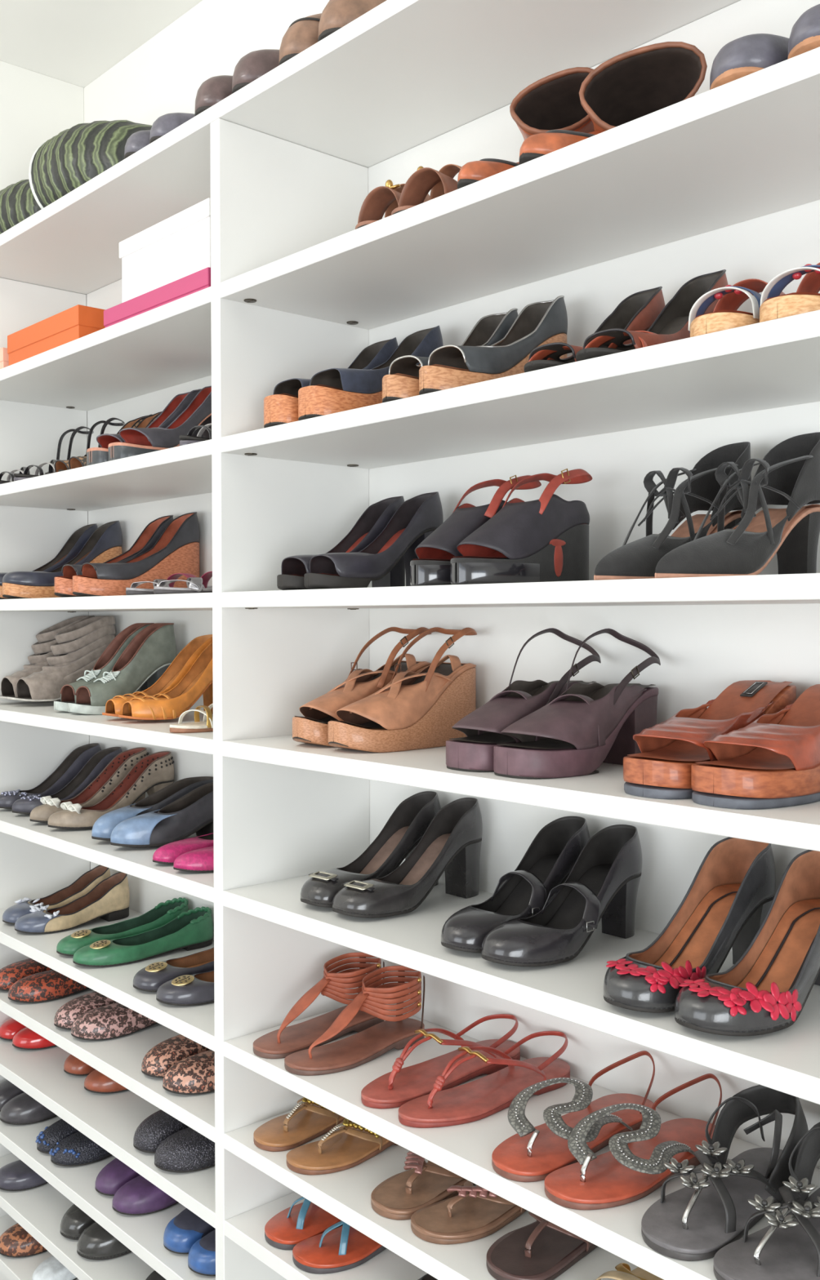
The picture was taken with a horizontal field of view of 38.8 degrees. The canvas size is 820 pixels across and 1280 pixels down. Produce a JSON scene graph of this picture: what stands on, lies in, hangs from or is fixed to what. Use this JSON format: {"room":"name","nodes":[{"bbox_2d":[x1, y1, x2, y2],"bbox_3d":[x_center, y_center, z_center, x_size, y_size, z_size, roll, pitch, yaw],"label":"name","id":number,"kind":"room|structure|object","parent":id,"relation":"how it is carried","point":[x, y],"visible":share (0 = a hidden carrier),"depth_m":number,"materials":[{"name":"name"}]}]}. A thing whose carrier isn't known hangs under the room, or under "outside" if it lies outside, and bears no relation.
{"room":"walk-in closet","nodes":[
{"label":"walk-in closet","id":0,"kind":"room"},
{"bbox_2d":[0,61,84,191],"bbox_3d":[-2.131,0.096,1.872,3.425,2.944,0.100,-1,1,-42],"label":"wall","id":1,"kind":"structure","parent":0,"point":[35,108],"depth_m":2.85,"materials":[{"name":"paint"}]},
{"bbox_2d":[0,0,203,88],"bbox_3d":[-0.638,-1.388,0.253,3.525,0.080,4.465,-1,1,-42],"label":"ceiling","id":2,"kind":"structure","parent":0,"point":[76,42],"depth_m":2.67,"materials":[{"name":"paint"}]},
{"bbox_2d":[84,0,329,870],"bbox_3d":[0.638,0.101,1.425,0.100,2.944,4.465,-1,1,-42],"label":"wall","id":3,"kind":"structure","parent":0,"point":[165,74],"depth_m":2.58,"materials":[{"name":"paint"}]},
{"bbox_2d":[671,441,751,529],"bbox_3d":[0.393,-0.199,1.491,0.098,0.115,0.070,-1,1,-36],"label":"shoelace","id":4,"kind":"object","parent":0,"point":[706,486],"depth_m":1.51,"materials":[{"name":"fabric"}]},
{"bbox_2d":[740,431,819,521],"bbox_3d":[0.459,-0.197,1.414,0.098,0.115,0.070,-1,1,-36],"label":"shoelace","id":5,"kind":"object","parent":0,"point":[796,480],"depth_m":1.43,"materials":[{"name":"fabric"}]},
{"bbox_3d":[-0.634,1.635,0.309,3.525,0.080,4.465,-1,1,-42],"label":"floor","id":6,"kind":"structure","parent":0,"visible":0},
{"bbox_2d":[0,0,819,1279],"bbox_3d":[-0.079,0.343,1.909,0.324,2.443,2.591,-1,1,-42],"label":"shelving unit","id":7,"kind":"object","parent":6,"relation":"on","point":[726,176],"visible":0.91,"depth_m":1.85,"materials":[{"name":"white wood"}]},
{"bbox_2d":[0,179,41,234],"bbox_3d":[-0.780,-0.973,2.708,0.335,0.157,0.252,-1,1,-42],"label":"shoe","id":8,"kind":"object","parent":7,"relation":"on","point":[18,202],"visible":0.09,"depth_m":2.61,"materials":[{"name":"fabric"}]},
{"bbox_2d":[0,1222,47,1257],"bbox_3d":[-0.833,1.366,2.730,0.261,0.064,0.102,-1,1,-42],"label":"flat shoe","id":9,"kind":"object","parent":7,"relation":"on","point":[15,1241],"visible":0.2,"depth_m":2.65,"materials":[{"name":"leather"}]},
{"bbox_2d":[0,1159,48,1191],"bbox_3d":[-0.847,1.219,2.735,0.251,0.066,0.099,-1,1,-42],"label":"flat shoe","id":10,"kind":"object","parent":7,"relation":"on","point":[16,1175],"visible":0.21,"depth_m":2.66,"materials":[{"name":"leather"}]},
{"bbox_2d":[0,1092,57,1124],"bbox_3d":[-0.836,1.073,2.743,0.251,0.066,0.091,-1,1,-42],"label":"flat shoe","id":11,"kind":"object","parent":7,"relation":"on","point":[22,1108],"visible":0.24,"depth_m":2.67,"materials":[{"name":"leather"}]},
{"bbox_2d":[0,615,94,698],"bbox_3d":[-0.884,0.046,2.824,0.266,0.209,0.094,-1,1,-42],"label":"bootie","id":12,"kind":"object","parent":7,"relation":"on","point":[42,650],"visible":0.27,"depth_m":2.80,"materials":[{"name":"leather"}]},
{"bbox_2d":[8,968,89,1002],"bbox_3d":[-0.787,0.772,2.673,0.263,0.068,0.093,-1,1,-42],"label":"flat shoe","id":13,"kind":"object","parent":7,"relation":"on","point":[50,984],"visible":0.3,"depth_m":2.60,"materials":[{"name":"leather"}]},
{"bbox_2d":[0,523,97,599],"bbox_3d":[-0.880,-0.191,2.800,0.286,0.192,0.088,-1,1,-42],"label":"pump","id":14,"kind":"object","parent":7,"relation":"on","point":[78,538],"visible":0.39,"depth_m":2.84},
{"bbox_2d":[0,742,101,808],"bbox_3d":[-0.871,0.328,2.816,0.274,0.140,0.080,-1,1,-42],"label":"pump","id":15,"kind":"object","parent":7,"relation":"on","point":[76,760],"visible":0.73,"depth_m":2.83,"materials":[{"name":"leather"}]},
{"bbox_2d":[7,304,105,365],"bbox_3d":[-0.740,-0.632,2.468,0.088,0.073,0.342,-1,1,-42],"label":"shoe box","id":16,"kind":"object","parent":7,"relation":"on","point":[75,322],"visible":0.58,"depth_m":2.39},
{"bbox_2d":[2,864,111,924],"bbox_3d":[-0.833,0.599,2.757,0.269,0.102,0.096,-1,1,-42],"label":"flat shoe","id":17,"kind":"object","parent":7,"relation":"on","point":[91,878],"visible":0.68,"depth_m":2.78,"materials":[{"name":"leather"}]},
{"bbox_2d":[6,615,115,701],"bbox_3d":[-0.816,0.047,2.748,0.266,0.209,0.094,-1,1,-42],"label":"bootie","id":18,"kind":"object","parent":7,"relation":"on","point":[77,648],"visible":0.72,"depth_m":2.73,"materials":[{"name":"leather"}]},
{"bbox_2d":[2,520,122,599],"bbox_3d":[-0.804,-0.189,2.716,0.286,0.192,0.088,-1,1,-42],"label":"pump","id":19,"kind":"object","parent":7,"relation":"on","point":[104,544],"visible":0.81,"depth_m":2.70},
{"bbox_2d":[12,746,122,814],"bbox_3d":[-0.795,0.330,2.731,0.274,0.140,0.080,-1,1,-42],"label":"pump","id":20,"kind":"object","parent":7,"relation":"on","point":[100,760],"visible":0.63,"depth_m":2.75,"materials":[{"name":"leather"}]},
{"bbox_2d":[14,871,129,933],"bbox_3d":[-0.766,0.601,2.666,0.269,0.102,0.097,-1,1,-37],"label":"flat shoe","id":21,"kind":"object","parent":7,"relation":"on","point":[108,900],"visible":0.99,"depth_m":2.68,"materials":[{"name":"leather"}]},
{"bbox_2d":[48,1131,112,1166],"bbox_3d":[-0.658,1.077,2.539,0.252,0.064,0.086,-1,1,-42],"label":"flat shoe","id":22,"kind":"object","parent":7,"relation":"on","point":[77,1148],"visible":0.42,"depth_m":2.47,"materials":[{"name":"leather"}]},
{"bbox_2d":[53,991,116,1029],"bbox_3d":[-0.642,0.774,2.514,0.263,0.068,0.093,-1,1,-42],"label":"flat shoe","id":23,"kind":"object","parent":7,"relation":"on","point":[66,1015],"visible":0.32,"depth_m":2.44,"materials":[{"name":"fabric"}]},
{"bbox_2d":[30,746,148,822],"bbox_3d":[-0.725,0.327,2.638,0.292,0.149,0.083,-1,1,-44],"label":"pump","id":24,"kind":"object","parent":7,"relation":"on","point":[112,775],"visible":0.69,"depth_m":2.66,"materials":[{"name":"leather"}]},
{"bbox_2d":[28,120,151,208],"bbox_3d":[-0.585,-0.992,2.506,0.370,0.203,0.273,-1,1,-42],"label":"shoe","id":25,"kind":"object","parent":7,"relation":"on","point":[71,158],"visible":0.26,"depth_m":2.40,"materials":[{"name":"fabric"}]},
{"bbox_2d":[53,622,154,711],"bbox_3d":[-0.673,0.059,2.583,0.245,0.192,0.083,-1,1,-42],"label":"bootie","id":26,"kind":"object","parent":7,"relation":"on","point":[107,660],"visible":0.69,"depth_m":2.57,"materials":[{"name":"leather"}]},
{"bbox_2d":[76,1221,131,1259],"bbox_3d":[-0.575,1.224,2.449,0.251,0.066,0.093,-1,1,-42],"label":"flat shoe","id":27,"kind":"object","parent":7,"relation":"on","point":[95,1242],"visible":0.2,"depth_m":2.37,"materials":[{"name":"leather"}]},
{"bbox_2d":[48,751,173,829],"bbox_3d":[-0.648,0.329,2.551,0.294,0.149,0.083,-1,1,-40],"label":"pump","id":28,"kind":"object","parent":7,"relation":"on","point":[153,772],"visible":0.87,"depth_m":2.57,"materials":[{"name":"leather"}]},
{"bbox_2d":[54,515,173,597],"bbox_3d":[-0.638,-0.184,2.531,0.286,0.188,0.086,-1,1,-42],"label":"pump","id":29,"kind":"object","parent":7,"relation":"on","point":[149,535],"visible":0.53,"depth_m":2.55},
{"bbox_2d":[71,1002,157,1039],"bbox_3d":[-0.580,0.776,2.443,0.263,0.068,0.093,-1,1,-42],"label":"flat shoe","id":30,"kind":"object","parent":7,"relation":"on","point":[113,1020],"visible":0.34,"depth_m":2.37,"materials":[{"name":"fabric"}]},
{"bbox_2d":[94,1157,139,1195],"bbox_3d":[-0.538,1.079,2.424,0.251,0.064,0.089,-1,1,-42],"label":"flat shoe","id":31,"kind":"object","parent":7,"relation":"on","point":[116,1173],"visible":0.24,"depth_m":2.34,"materials":[{"name":"leather"}]},
{"bbox_2d":[67,622,176,715],"bbox_3d":[-0.617,0.060,2.517,0.245,0.192,0.083,-1,1,-42],"label":"shoe","id":32,"kind":"object","parent":7,"relation":"on","point":[149,654],"visible":0.87,"depth_m":2.51,"materials":[{"name":"leather"}]},
{"bbox_2d":[56,897,188,955],"bbox_3d":[-0.615,0.617,2.514,0.304,0.075,0.089,-1,1,-39],"label":"flat shoe","id":33,"kind":"object","parent":7,"relation":"on","point":[162,913],"visible":0.66,"depth_m":2.53,"materials":[{"name":"leather"}]},
{"bbox_2d":[72,511,199,596],"bbox_3d":[-0.571,-0.182,2.456,0.286,0.188,0.086,-1,1,-42],"label":"pump","id":34,"kind":"object","parent":7,"relation":"on","point":[176,550],"visible":0.88,"depth_m":2.45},
{"bbox_2d":[72,906,213,966],"bbox_3d":[-0.550,0.618,2.430,0.306,0.075,0.089,-1,1,-39],"label":"flat shoe","id":35,"kind":"object","parent":7,"relation":"on","point":[193,929],"visible":1,"depth_m":2.43,"materials":[{"name":"leather"}]},
{"bbox_2d":[86,388,203,466],"bbox_3d":[-0.534,-0.434,2.380,0.262,0.184,0.091,-1,1,-42],"label":"pump","id":36,"kind":"object","parent":7,"relation":"on","point":[179,403],"visible":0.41,"depth_m":2.38,"materials":[{"name":"leather"}]},
{"bbox_2d":[111,1174,178,1215],"bbox_3d":[-0.475,1.081,2.338,0.251,0.064,0.089,-1,1,-42],"label":"flat shoe","id":37,"kind":"object","parent":7,"relation":"on","point":[137,1196],"visible":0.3,"depth_m":2.27,"materials":[{"name":"leather"}]},
{"bbox_2d":[91,776,213,840],"bbox_3d":[-0.531,0.351,2.420,0.288,0.108,0.082,-1,1,-42],"label":"shoe","id":38,"kind":"object","parent":7,"relation":"on","point":[102,828],"visible":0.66,"depth_m":2.40,"materials":[{"name":"leather"}]},
{"bbox_2d":[103,266,210,328],"bbox_3d":[-0.356,-0.611,2.191,0.288,0.040,0.372,-1,1,-42],"label":"shoe box","id":39,"kind":"object","parent":7,"relation":"on","point":[200,280],"visible":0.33,"depth_m":2.08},
{"bbox_2d":[119,198,210,302],"bbox_3d":[-0.339,-0.688,2.165,0.276,0.116,0.313,-1,1,-42],"label":"shoe box","id":40,"kind":"object","parent":39,"relation":"on","point":[178,246],"visible":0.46,"depth_m":2.06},
{"bbox_2d":[102,634,213,716],"bbox_3d":[-0.509,0.074,2.392,0.273,0.168,0.085,-1,1,-42],"label":"pump","id":41,"kind":"object","parent":7,"relation":"on","point":[184,660],"visible":0.62,"depth_m":2.43,"materials":[{"name":"leather"}]},
{"bbox_2d":[107,386,211,461],"bbox_3d":[-0.466,-0.432,2.304,0.262,0.184,0.091,-1,1,-42],"label":"pump","id":42,"kind":"object","parent":7,"relation":"on","point":[138,441],"visible":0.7,"depth_m":2.27,"materials":[{"name":"leather"}]},
{"bbox_2d":[133,1109,189,1153],"bbox_3d":[-0.420,0.925,2.273,0.261,0.066,0.095,-1,1,-42],"label":"flat shoe","id":43,"kind":"object","parent":7,"relation":"on","point":[158,1126],"visible":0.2,"depth_m":2.19,"materials":[{"name":"leather"}]},
{"bbox_2d":[110,782,213,847],"bbox_3d":[-0.465,0.352,2.344,0.288,0.108,0.082,-1,1,-42],"label":"shoe","id":44,"kind":"object","parent":7,"relation":"on","point":[191,813],"visible":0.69,"depth_m":2.30,"materials":[{"name":"leather"}]},
{"bbox_2d":[118,641,213,719],"bbox_3d":[-0.452,0.075,2.325,0.273,0.168,0.086,-1,1,-42],"label":"pump","id":45,"kind":"object","parent":7,"relation":"on","point":[170,704],"visible":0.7,"depth_m":2.29,"materials":[{"name":"leather"}]},
{"bbox_2d":[133,946,213,991],"bbox_3d":[-0.412,0.625,2.279,0.281,0.066,0.093,-1,1,-40],"label":"flat shoe","id":46,"kind":"object","parent":7,"relation":"on","point":[149,978],"visible":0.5,"depth_m":2.21,"materials":[{"name":"leather"}]},
{"bbox_2d":[141,1034,210,1077],"bbox_3d":[-0.401,0.779,2.260,0.263,0.068,0.093,-1,1,-42],"label":"flat shoe","id":47,"kind":"object","parent":7,"relation":"on","point":[156,1062],"visible":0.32,"depth_m":2.18,"materials":[{"name":"fabric"}]},
{"bbox_2d":[154,1127,214,1172],"bbox_3d":[-0.354,0.926,2.188,0.261,0.066,0.095,-1,1,-42],"label":"flat shoe","id":48,"kind":"object","parent":7,"relation":"on","point":[185,1150],"visible":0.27,"depth_m":2.11,"materials":[{"name":"leather"}]},
{"bbox_2d":[155,969,213,1005],"bbox_3d":[-0.342,0.627,2.192,0.281,0.066,0.093,-1,1,-40],"label":"flat shoe","id":49,"kind":"object","parent":7,"relation":"on","point":[197,988],"visible":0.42,"depth_m":2.11,"materials":[{"name":"leather"}]},
{"bbox_2d":[162,1049,214,1094],"bbox_3d":[-0.336,0.780,2.175,0.263,0.068,0.093,-1,1,-42],"label":"flat shoe","id":50,"kind":"object","parent":7,"relation":"on","point":[194,1074],"visible":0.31,"depth_m":2.10,"materials":[{"name":"fabric"}]},
{"bbox_2d":[163,1208,215,1253],"bbox_3d":[-0.355,1.083,2.211,0.251,0.064,0.091,-1,1,-42],"label":"flat shoe","id":51,"kind":"object","parent":7,"relation":"on","point":[182,1231],"visible":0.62,"depth_m":2.13,"materials":[{"name":"leather"}]},
{"bbox_2d":[187,1229,215,1275],"bbox_3d":[-0.287,1.084,2.131,0.251,0.064,0.091,-1,1,-42],"label":"flat shoe","id":52,"kind":"object","parent":7,"relation":"on","point":[202,1255],"visible":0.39,"depth_m":2.05,"materials":[{"name":"leather"}]},
{"bbox_2d":[194,75,232,116],"bbox_3d":[-0.260,-0.953,2.063,0.273,0.141,0.097,-1,1,-42],"label":"loafer","id":53,"kind":"object","parent":7,"relation":"on","point":[214,90],"visible":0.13,"depth_m":1.96,"materials":[{"name":"leather"}]},
{"bbox_2d":[231,49,279,93],"bbox_3d":[-0.174,-0.951,1.967,0.273,0.141,0.097,-1,1,-42],"label":"loafer","id":54,"kind":"object","parent":7,"relation":"on","point":[255,64],"visible":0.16,"depth_m":1.87,"materials":[{"name":"leather"}]},
{"bbox_2d":[253,1097,344,1151],"bbox_3d":[-0.157,0.793,1.969,0.250,0.050,0.095,-1,1,-42],"label":"sandal","id":55,"kind":"object","parent":7,"relation":"on","point":[303,1124],"visible":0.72,"depth_m":1.93,"materials":[{"name":"leather"}]},
{"bbox_2d":[278,13,321,66],"bbox_3d":[-0.099,-0.971,1.885,0.104,0.183,0.274,1,1,44],"label":"shoe","id":56,"kind":"object","parent":7,"relation":"on","point":[302,33],"visible":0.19,"depth_m":1.78,"materials":[{"name":"leather"}]},
{"bbox_2d":[264,1196,342,1249],"bbox_3d":[-0.137,0.938,1.946,0.245,0.052,0.099,-1,1,-42],"label":"sandal","id":57,"kind":"object","parent":7,"relation":"on","point":[295,1224],"visible":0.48,"depth_m":1.89,"materials":[{"name":"leather"}]},
{"bbox_2d":[253,951,384,1058],"bbox_3d":[-0.151,0.607,1.957,0.264,0.114,0.092,-1,1,-42],"label":"sandal","id":58,"kind":"object","parent":7,"relation":"on","point":[281,1042],"visible":0.72,"depth_m":1.96,"materials":[{"name":"leather"}]},
{"bbox_2d":[263,337,397,427],"bbox_3d":[-0.125,-0.426,1.932,0.269,0.185,0.089,-1,1,-42],"label":"shoe","id":59,"kind":"object","parent":7,"relation":"on","point":[281,407],"visible":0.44,"depth_m":1.89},
{"bbox_2d":[292,1220,386,1273],"bbox_3d":[-0.075,0.939,1.868,0.245,0.052,0.099,-1,1,-42],"label":"sandal","id":60,"kind":"object","parent":7,"relation":"on","point":[344,1247],"visible":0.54,"depth_m":1.82,"materials":[{"name":"leather"}]},
{"bbox_2d":[276,496,404,590],"bbox_3d":[-0.109,-0.162,1.914,0.262,0.165,0.085,-1,1,-42],"label":"pump","id":61,"kind":"object","parent":7,"relation":"on","point":[375,517],"visible":0.54,"depth_m":1.95,"materials":[{"name":"leather"}]},
{"bbox_2d":[286,1117,398,1174],"bbox_3d":[-0.085,0.794,1.880,0.250,0.050,0.095,-1,1,-42],"label":"sandal","id":62,"kind":"object","parent":7,"relation":"on","point":[347,1147],"visible":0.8,"depth_m":1.84,"materials":[{"name":"leather"}]},
{"bbox_2d":[317,0,386,42],"bbox_3d":[-0.019,-0.969,1.794,0.273,0.183,0.105,-1,1,-42],"label":"shoe","id":63,"kind":"object","parent":7,"relation":"on","point":[336,14],"visible":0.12,"depth_m":1.70,"materials":[{"name":"leather"}]},
{"bbox_2d":[284,965,424,1075],"bbox_3d":[-0.083,0.608,1.877,0.265,0.114,0.094,-1,1,-42],"label":"sandal","id":64,"kind":"object","parent":7,"relation":"on","point":[363,1046],"visible":0.98,"depth_m":1.88,"materials":[{"name":"leather"}]},
{"bbox_2d":[292,626,431,746],"bbox_3d":[-0.079,0.073,1.917,0.278,0.187,0.098,-1,1,-42],"label":"sandal","id":65,"kind":"object","parent":7,"relation":"on","point":[312,728],"visible":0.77,"depth_m":1.89,"materials":[{"name":"leather"}]},
{"bbox_2d":[300,791,440,907],"bbox_3d":[-0.058,0.337,1.895,0.283,0.155,0.089,-1,1,-42],"label":"pump","id":66,"kind":"object","parent":7,"relation":"on","point":[406,825],"visible":0.74,"depth_m":1.92,"materials":[{"name":"leather"}]},
{"bbox_2d":[297,325,443,420],"bbox_3d":[-0.055,-0.425,1.853,0.269,0.185,0.089,-1,1,-42],"label":"shoe","id":67,"kind":"object","parent":7,"relation":"on","point":[333,390],"visible":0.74,"depth_m":1.78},
{"bbox_2d":[303,491,443,589],"bbox_3d":[-0.051,-0.161,1.850,0.262,0.165,0.085,-1,1,-42],"label":"pump","id":68,"kind":"object","parent":7,"relation":"on","point":[417,517],"visible":0.86,"depth_m":1.84,"materials":[{"name":"leather"}]},
{"bbox_2d":[355,179,429,229],"bbox_3d":[0.020,-0.632,1.752,0.254,0.098,0.090,-1,1,-42],"label":"sandal","id":69,"kind":"object","parent":7,"relation":"on","point":[380,200],"visible":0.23,"depth_m":1.72,"materials":[{"name":"leather"}]},
{"bbox_2d":[327,626,476,752],"bbox_3d":[-0.006,0.074,1.833,0.278,0.187,0.098,-1,1,-42],"label":"sandal","id":70,"kind":"object","parent":7,"relation":"on","point":[413,711],"visible":0.97,"depth_m":1.80,"materials":[{"name":"leather"}]},
{"bbox_2d":[332,797,482,917],"bbox_3d":[0.004,0.338,1.826,0.283,0.155,0.089,-1,1,-42],"label":"pump","id":71,"kind":"object","parent":7,"relation":"on","point":[451,844],"visible":1,"depth_m":1.85,"materials":[{"name":"leather"}]},
{"bbox_2d":[370,1150,474,1219],"bbox_3d":[0.049,0.795,1.760,0.262,0.052,0.103,-1,1,-41],"label":"sandal","id":72,"kind":"object","parent":7,"relation":"on","point":[400,1195],"visible":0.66,"depth_m":1.71,"materials":[{"name":"leather"}]},
{"bbox_2d":[391,164,461,215],"bbox_3d":[0.082,-0.631,1.683,0.254,0.098,0.094,-1,1,-42],"label":"sandal","id":73,"kind":"object","parent":7,"relation":"on","point":[419,184],"visible":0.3,"depth_m":1.65,"materials":[{"name":"leather"}]},
{"bbox_2d":[360,1013,519,1108],"bbox_3d":[0.048,0.628,1.775,0.305,0.079,0.093,-1,1,-39],"label":"sandal","id":74,"kind":"object","parent":7,"relation":"on","point":[394,1088],"visible":0.89,"depth_m":1.75,"materials":[{"name":"leather"}]},
{"bbox_2d":[382,307,517,403],"bbox_3d":[0.061,-0.418,1.721,0.268,0.176,0.086,-1,1,-42],"label":"shoe","id":75,"kind":"object","parent":7,"relation":"on","point":[402,381],"visible":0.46,"depth_m":1.71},
{"bbox_2d":[410,1180,526,1244],"bbox_3d":[0.117,0.797,1.685,0.262,0.052,0.103,-1,1,-41],"label":"sandal","id":76,"kind":"object","parent":7,"relation":"on","point":[476,1212],"visible":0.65,"depth_m":1.64,"materials":[{"name":"leather"}]},
{"bbox_2d":[409,475,541,586],"bbox_3d":[0.091,-0.158,1.675,0.241,0.165,0.090,-1,1,-40],"label":"sandal","id":77,"kind":"object","parent":7,"relation":"on","point":[432,566],"visible":0.44,"depth_m":1.63,"materials":[{"name":"leather"}]},
{"bbox_2d":[398,1031,569,1128],"bbox_3d":[0.115,0.629,1.698,0.307,0.079,0.093,-1,1,-38],"label":"sandal","id":78,"kind":"object","parent":7,"relation":"on","point":[482,1097],"visible":0.99,"depth_m":1.68,"materials":[{"name":"leather"}]},
{"bbox_2d":[418,295,567,395],"bbox_3d":[0.124,-0.417,1.651,0.268,0.176,0.086,-1,1,-42],"label":"shoe","id":79,"kind":"object","parent":7,"relation":"on","point":[537,324],"visible":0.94,"depth_m":1.62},
{"bbox_2d":[440,815,590,952],"bbox_3d":[0.153,0.342,1.653,0.286,0.153,0.096,-1,1,-42],"label":"mary jane","id":80,"kind":"object","parent":7,"relation":"on","point":[549,859],"visible":0.81,"depth_m":1.67,"materials":[{"name":"leather"}]},
{"bbox_2d":[450,468,591,584],"bbox_3d":[0.155,-0.157,1.604,0.241,0.165,0.087,-1,1,-42],"label":"sandal","id":81,"kind":"object","parent":7,"relation":"on","point":[545,539],"visible":0.98,"depth_m":1.57,"materials":[{"name":"leather"}]},
{"bbox_2d":[445,627,600,772],"bbox_3d":[0.163,0.077,1.642,0.280,0.187,0.103,-1,1,-42],"label":"sandal","id":82,"kind":"object","parent":7,"relation":"on","point":[482,727],"visible":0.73,"depth_m":1.59,"materials":[{"name":"leather"}]},
{"bbox_2d":[457,66,594,189],"bbox_3d":[0.166,-0.665,1.605,0.222,0.168,0.192,0,1,-4],"label":"shoe","id":83,"kind":"object","parent":7,"relation":"on","point":[552,102],"visible":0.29,"depth_m":1.56,"materials":[{"name":"leather"}]},
{"bbox_2d":[485,1211,597,1279],"bbox_3d":[0.206,0.802,1.589,0.255,0.044,0.107,-1,1,-40],"label":"sandal","id":84,"kind":"object","parent":7,"relation":"on","point":[541,1249],"visible":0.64,"depth_m":1.55,"materials":[{"name":"leather"}]},
{"bbox_2d":[480,824,641,966],"bbox_3d":[0.214,0.343,1.582,0.286,0.153,0.096,-1,1,-42],"label":"mary jane","id":85,"kind":"object","parent":7,"relation":"on","point":[602,882],"visible":1,"depth_m":1.60,"materials":[{"name":"leather"}]},
{"bbox_2d":[491,1050,655,1182],"bbox_3d":[0.228,0.629,1.560,0.301,0.084,0.130,-1,1,-40],"label":"sandal","id":86,"kind":"object","parent":7,"relation":"on","point":[531,1153],"visible":0.89,"depth_m":1.53,"materials":[{"name":"leather"}]},
{"bbox_2d":[493,628,660,778],"bbox_3d":[0.232,0.079,1.564,0.280,0.186,0.100,-1,1,-42],"label":"sandal","id":87,"kind":"object","parent":7,"relation":"on","point":[586,726],"visible":0.98,"depth_m":1.52,"materials":[{"name":"leather"}]},
{"bbox_2d":[523,286,665,373],"bbox_3d":[0.242,-0.402,1.510,0.262,0.151,0.087,-1,1,-42],"label":"pump","id":88,"kind":"object","parent":7,"relation":"on","point":[638,311],"visible":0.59,"depth_m":1.53,"materials":[{"name":"leather"}]},
{"bbox_2d":[519,41,706,164],"bbox_3d":[0.245,-0.648,1.500,0.222,0.139,0.222,0,1,0],"label":"shoe","id":89,"kind":"object","parent":7,"relation":"on","point":[632,85],"visible":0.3,"depth_m":1.45,"materials":[{"name":"leather"}]},
{"bbox_2d":[544,1073,721,1209],"bbox_3d":[0.300,0.630,1.475,0.301,0.084,0.131,-1,1,-39],"label":"sandal","id":90,"kind":"object","parent":7,"relation":"on","point":[633,1168],"visible":0.98,"depth_m":1.44,"materials":[{"name":"leather"}]},
{"bbox_2d":[575,269,727,361],"bbox_3d":[0.306,-0.401,1.435,0.262,0.151,0.087,-1,1,-42],"label":"pump","id":91,"kind":"object","parent":7,"relation":"on","point":[671,324],"visible":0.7,"depth_m":1.46,"materials":[{"name":"leather"}]},
{"bbox_2d":[593,441,751,580],"bbox_3d":[0.320,-0.163,1.442,0.276,0.184,0.082,-1,1,-36],"label":"pump","id":92,"kind":"object","parent":7,"relation":"on","point":[639,558],"visible":0.77,"depth_m":1.44,"materials":[{"name":"fabric"}]},
{"bbox_2d":[603,836,775,1013],"bbox_3d":[0.348,0.340,1.420,0.306,0.166,0.112,-1,1,-41],"label":"pump","id":93,"kind":"object","parent":7,"relation":"on","point":[731,893],"visible":0.88,"depth_m":1.45,"materials":[{"name":"leather"}]},
{"bbox_2d":[622,680,795,799],"bbox_3d":[0.368,0.115,1.413,0.292,0.120,0.105,-1,1,-41],"label":"platform mule","id":94,"kind":"object","parent":7,"relation":"on","point":[668,748],"visible":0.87,"depth_m":1.37,"materials":[{"name":"leather"}]},
{"bbox_2d":[640,1084,808,1261],"bbox_3d":[0.378,0.616,1.386,0.296,0.115,0.113,-1,1,-41],"label":"sandal","id":95,"kind":"object","parent":7,"relation":"on","point":[692,1222],"visible":0.91,"depth_m":1.37,"materials":[{"name":"leather"}]},
{"bbox_2d":[688,279,785,337],"bbox_3d":[0.402,-0.363,1.328,0.250,0.080,0.093,-1,1,-42],"label":"sandal","id":96,"kind":"object","parent":7,"relation":"on","point":[724,316],"visible":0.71,"depth_m":1.25},
{"bbox_2d":[654,431,819,577],"bbox_3d":[0.389,-0.162,1.362,0.276,0.184,0.081,-1,1,-36],"label":"pump","id":97,"kind":"object","parent":7,"relation":"on","point":[788,474],"visible":0.95,"depth_m":1.37,"materials":[{"name":"fabric"}]},
{"bbox_2d":[674,849,819,1035],"bbox_3d":[0.423,0.341,1.339,0.306,0.166,0.108,-1,1,-41],"label":"pump","id":98,"kind":"object","parent":7,"relation":"on","point":[766,990],"visible":1,"depth_m":1.34,"materials":[{"name":"leather"}]},
{"bbox_2d":[709,33,788,89],"bbox_3d":[0.423,-0.625,1.303,0.263,0.099,0.095,-1,1,-42],"label":"shoe","id":99,"kind":"object","parent":7,"relation":"on","point":[743,56],"visible":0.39,"depth_m":1.21,"materials":[{"name":"leather"}]},
{"bbox_2d":[690,684,819,808],"bbox_3d":[0.439,0.116,1.335,0.292,0.120,0.105,-1,1,-41],"label":"platform mule","id":100,"kind":"object","parent":7,"relation":"on","point":[772,761],"visible":1,"depth_m":1.26,"materials":[{"name":"leather"}]},
{"bbox_2d":[712,1121,819,1279],"bbox_3d":[0.452,0.618,1.298,0.296,0.115,0.114,-1,1,-41],"label":"sandal","id":101,"kind":"object","parent":7,"relation":"on","point":[788,1248],"visible":1,"depth_m":1.26,"materials":[{"name":"leather"}]},
{"bbox_2d":[759,262,819,322],"bbox_3d":[0.467,-0.362,1.250,0.250,0.080,0.092,-1,1,-42],"label":"sandal","id":102,"kind":"object","parent":7,"relation":"on","point":[806,299],"visible":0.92,"depth_m":1.19},
{"bbox_2d":[786,4,819,59],"bbox_3d":[0.493,-0.624,1.225,0.263,0.099,0.095,-1,1,-42],"label":"shoe","id":103,"kind":"object","parent":7,"relation":"on","point":[804,37],"visible":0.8,"depth_m":1.15,"materials":[{"name":"leather"}]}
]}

